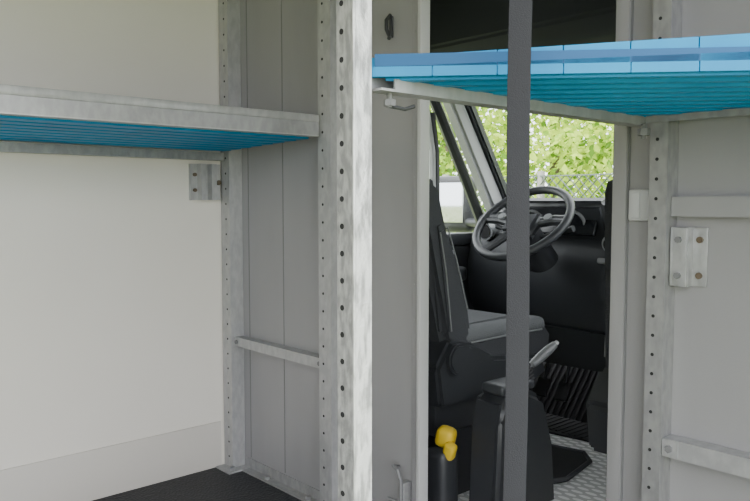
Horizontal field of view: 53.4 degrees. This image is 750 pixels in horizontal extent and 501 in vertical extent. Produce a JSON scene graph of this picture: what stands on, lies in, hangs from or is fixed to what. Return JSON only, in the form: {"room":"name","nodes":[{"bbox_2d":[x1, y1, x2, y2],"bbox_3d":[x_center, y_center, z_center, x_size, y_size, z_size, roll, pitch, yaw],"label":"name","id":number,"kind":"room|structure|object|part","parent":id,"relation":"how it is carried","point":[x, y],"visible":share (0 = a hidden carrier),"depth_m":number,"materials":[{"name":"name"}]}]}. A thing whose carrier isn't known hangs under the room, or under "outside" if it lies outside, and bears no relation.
{"room":"vehicle interior","nodes":[
{"label":"vehicle interior","id":0,"kind":"room"},
{"bbox_2d":[0,0,224,469],"bbox_3d":[-1.948,-0.151,1.224,3.960,2.020,0.040,-3,5,-42],"label":"wall","id":1,"kind":"structure","parent":0,"point":[111,308],"depth_m":2.24,"materials":[{"name":"white paint"}]},
{"bbox_2d":[0,421,221,500],"bbox_3d":[-1.963,0.742,1.240,3.880,0.155,0.006,-3,5,-42],"label":"baseboard","id":2,"kind":"structure","parent":1,"relation":"attached to","point":[90,475],"depth_m":2.29,"materials":[{"name":"grey plastic"}]},
{"bbox_2d":[0,84,318,160],"bbox_3d":[-1.405,-0.272,1.305,2.885,0.106,0.538,-3,5,-42],"label":"storage shelf","id":3,"kind":"object","parent":1,"relation":"attached to","point":[29,114],"visible":1,"depth_m":1.87,"materials":[{"name":"metal"}]},
{"bbox_2d":[188,164,220,199],"bbox_3d":[-0.552,-0.224,2.437,0.109,0.117,0.030,-3,5,-42],"label":"mounting bracket","id":4,"kind":"object","parent":1,"relation":"attached to","point":[204,179],"visible":1,"depth_m":2.42,"materials":[{"name":"metal"}]},
{"bbox_2d":[93,433,606,500],"bbox_3d":[-0.646,0.856,0.998,5.500,0.040,2.140,-3,5,-42],"label":"floor","id":5,"kind":"structure","parent":0,"point":[213,484],"depth_m":2.34,"materials":[{"name":"black"}]},
{"bbox_2d":[216,0,249,474],"bbox_3d":[-0.478,-0.253,2.453,0.084,1.980,0.088,-3,5,-42],"label":"post","id":6,"kind":"object","parent":5,"relation":"on","point":[228,10],"visible":0.91,"depth_m":2.48,"materials":[{"name":"metal"}]},
{"bbox_2d":[317,0,337,500],"bbox_3d":[-0.124,-0.227,2.061,0.084,1.980,0.090,-3,5,-42],"label":"post","id":7,"kind":"object","parent":5,"relation":"on","point":[326,9],"visible":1,"depth_m":2.08,"materials":[{"name":"metal"}]},
{"bbox_2d":[336,0,371,500],"bbox_3d":[-0.033,-0.153,0.946,0.070,1.980,0.100,-3,5,-42],"label":"post","id":8,"kind":"object","parent":5,"relation":"on","point":[353,17],"visible":1,"depth_m":0.94,"materials":[{"name":"metal"}]},
{"bbox_2d":[428,425,457,500],"bbox_3d":[0.197,0.627,2.110,0.080,0.264,0.101,-3,5,-42],"label":"fire extinguisher","id":9,"kind":"object","parent":5,"relation":"on","point":[442,456],"visible":0.95,"depth_m":2.08,"materials":[{"name":"black metal"}]},
{"bbox_2d":[428,179,548,494],"bbox_3d":[0.193,0.164,2.465,0.682,1.146,0.535,-3,5,-42],"label":"seat","id":10,"kind":"object","parent":5,"relation":"on","point":[467,347],"visible":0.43,"depth_m":2.20,"materials":[{"name":"grey fabric"}]},
{"bbox_2d":[469,340,558,500],"bbox_3d":[0.402,0.512,2.147,0.302,0.487,0.120,-3,5,-42],"label":"console","id":11,"kind":"object","parent":5,"relation":"on","point":[488,420],"visible":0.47,"depth_m":2.08,"materials":[{"name":"grey plastic"}]},
{"bbox_2d":[545,412,588,441],"bbox_3d":[0.922,0.714,2.740,0.250,0.010,1.250,-3,5,-42],"label":"floor mat","id":12,"kind":"object","parent":5,"relation":"on","point":[557,425],"visible":0.18,"depth_m":2.93,"materials":[{"name":"black rubber"}]},
{"bbox_2d":[552,444,591,483],"bbox_3d":[0.573,0.722,2.551,0.375,0.019,0.314,-3,5,-42],"label":"floor mat","id":13,"kind":"object","parent":5,"relation":"on","point":[567,462],"visible":0.54,"depth_m":2.54,"materials":[{"name":"black rubber"}]},
{"bbox_2d":[586,180,612,453],"bbox_3d":[0.897,0.211,1.761,0.584,1.146,0.545,-3,5,-42],"label":"passenger seat","id":14,"kind":"object","parent":5,"relation":"on","point":[597,402],"visible":0.09,"depth_m":1.77,"materials":[{"name":"grey fabric"}]},
{"bbox_2d":[642,0,708,500],"bbox_3d":[0.551,-0.180,1.347,0.042,1.980,0.094,-3,5,-42],"label":"post","id":15,"kind":"object","parent":5,"relation":"on","point":[667,14],"depth_m":1.37,"materials":[{"name":"metal"}]},
{"bbox_2d":[372,33,749,138],"bbox_3d":[0.451,-0.226,0.955,0.702,0.100,0.612,-3,5,-42],"label":"storage shelf","id":16,"kind":"object","parent":15,"relation":"attached to","point":[625,83],"visible":0.95,"depth_m":0.95,"materials":[{"name":"blue plastic"}]},
{"bbox_3d":[0.566,0.012,1.350,0.033,0.107,0.058,-3,5,-42],"label":"mounting bracket","id":17,"kind":"part","parent":15,"relation":"part of","materials":[{"name":"silver metal"}]},
{"bbox_2d":[662,434,749,478],"bbox_3d":[0.725,0.377,1.191,0.042,0.034,0.544,-3,5,-42],"label":"crossbar","id":18,"kind":"object","parent":15,"relation":"attached to","point":[708,455],"visible":1,"depth_m":1.33,"materials":[{"name":"metal"}]},
{"bbox_2d":[240,0,749,500],"bbox_3d":[0.230,-0.206,1.748,0.021,1.980,2.100,-3,5,-42],"label":"wall","id":19,"kind":"structure","parent":0,"point":[279,38],"depth_m":1.95,"materials":[{"name":"grey metal"}]},
{"bbox_2d":[234,336,318,367],"bbox_3d":[-0.298,0.314,2.321,0.042,0.030,0.473,-3,5,-42],"label":"crossbar","id":20,"kind":"object","parent":19,"relation":"attached to","point":[273,349],"visible":0.82,"depth_m":2.31,"materials":[{"name":"metal"}]},
{"bbox_2d":[242,457,319,500],"bbox_3d":[-0.293,0.728,2.349,0.034,0.035,0.460,-3,5,-42],"label":"trim","id":21,"kind":"structure","parent":19,"relation":"attached to","point":[289,485],"depth_m":2.36,"materials":[{"name":"metal"}]},
{"bbox_2d":[384,14,392,39],"bbox_3d":[0.034,-0.569,1.901,0.021,0.073,0.041,1,4,11],"label":"coat hook","id":22,"kind":"object","parent":19,"relation":"attached to","point":[389,17],"visible":1,"depth_m":1.90,"materials":[{"name":"grey plastic"}]},
{"bbox_2d":[387,464,410,500],"bbox_3d":[0.052,0.633,1.956,0.039,0.157,0.086,-3,5,-42],"label":"hook","id":23,"kind":"object","parent":19,"relation":"attached to","point":[404,486],"visible":1,"depth_m":1.92,"materials":[{"name":"grey metal"}]},
{"bbox_2d":[412,0,633,500],"bbox_3d":[0.301,-0.151,1.669,0.032,1.880,0.590,-3,5,-42],"label":"trim","id":24,"kind":"structure","parent":19,"relation":"attached to","point":[618,285],"depth_m":1.83,"materials":[{"name":"grey metal"}]},
{"bbox_2d":[628,189,648,220],"bbox_3d":[0.508,-0.086,1.422,0.014,0.060,0.052,-3,5,-42],"label":"light switch","id":25,"kind":"object","parent":19,"relation":"attached to","point":[638,198],"visible":0.7,"depth_m":1.42,"materials":[{"name":"grey plastic"}]},
{"bbox_2d":[671,196,749,217],"bbox_3d":[0.732,-0.068,1.167,0.024,0.036,0.544,-3,5,-42],"label":"crossbar","id":26,"kind":"object","parent":19,"relation":"attached to","point":[685,206],"visible":1,"depth_m":1.31,"materials":[{"name":"grey metal"}]},
{"bbox_2d":[430,0,615,422],"bbox_3d":[1.087,-0.042,2.515,2.258,2.250,2.030,-3,5,-42],"label":"cab","id":27,"kind":"object","parent":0,"point":[455,25],"visible":0.09,"depth_m":2.67,"materials":[{"name":"grey plastic"}]},
{"bbox_2d":[429,101,483,309],"bbox_3d":[0.262,-0.004,3.054,0.965,1.403,0.130,-3,5,-42],"label":"door","id":28,"kind":"structure","parent":27,"relation":"attached to","point":[461,241],"depth_m":3.13,"materials":[{"name":"grey plastic"}]},
{"bbox_2d":[440,176,476,231],"bbox_3d":[0.428,-0.220,3.535,0.132,0.270,0.382,-3,5,-37],"label":"mirror","id":29,"kind":"object","parent":28,"relation":"attached to","point":[457,214],"visible":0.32,"depth_m":3.55,"materials":[{"name":"grey plastic"}]},
{"bbox_2d":[467,198,604,371],"bbox_3d":[1.133,0.254,2.583,0.665,0.872,1.900,-3,5,-42],"label":"dashboard","id":30,"kind":"object","parent":27,"relation":"attached to","point":[569,296],"visible":0.16,"depth_m":2.84,"materials":[{"name":"grey plastic"}]},
{"bbox_2d":[472,186,574,272],"bbox_3d":[0.546,-0.075,2.729,0.329,0.325,0.395,-3,5,-42],"label":"steering wheel","id":31,"kind":"object","parent":30,"relation":"attached to","point":[543,256],"visible":0.72,"depth_m":2.71,"materials":[{"name":"grey plastic"}]},
{"bbox_2d":[534,361,572,401],"bbox_3d":[0.708,0.525,3.107,0.080,0.155,0.260,-3,5,-42],"label":"pedals","id":32,"kind":"object","parent":30,"relation":"attached to","point":[563,390],"visible":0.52,"depth_m":3.04,"materials":[{"name":"grey plastic"}]},
{"bbox_3d":[-1.246,-1.126,0.350,4.000,0.040,2.180,-3,5,-42],"label":"ceiling","id":33,"kind":"structure","parent":0,"visible":0},
{"bbox_2d":[503,0,531,500],"bbox_3d":[0.159,-0.159,0.839,0.057,1.955,0.050,0,4,0],"label":"strap","id":34,"kind":"object","parent":33,"relation":"hanging from","point":[520,11],"visible":1,"depth_m":0.85,"materials":[{"name":"black fabric"}]},
{"label":"outside","id":35,"kind":"structure","parent":0,"visible":0},
{"label":"ground","id":36,"kind":"structure","parent":35,"visible":0},
{"bbox_2d":[430,103,613,232],"bbox_3d":[3.359,-1.564,9.821,4.942,4.960,19.429,-3,5,-42],"label":"foliage","id":37,"kind":"object","parent":36,"relation":"on","point":[568,153],"visible":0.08,"depth_m":8.81,"materials":[{"name":"green plant"}]},
{"bbox_2d":[442,171,612,232],"bbox_3d":[1.988,0.144,7.267,0.080,1.850,17.489,-3,5,-42],"label":"fence","id":38,"kind":"object","parent":36,"relation":"on","point":[541,179],"visible":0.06,"depth_m":7.27,"materials":[{"name":"grey metal"}]}
]}

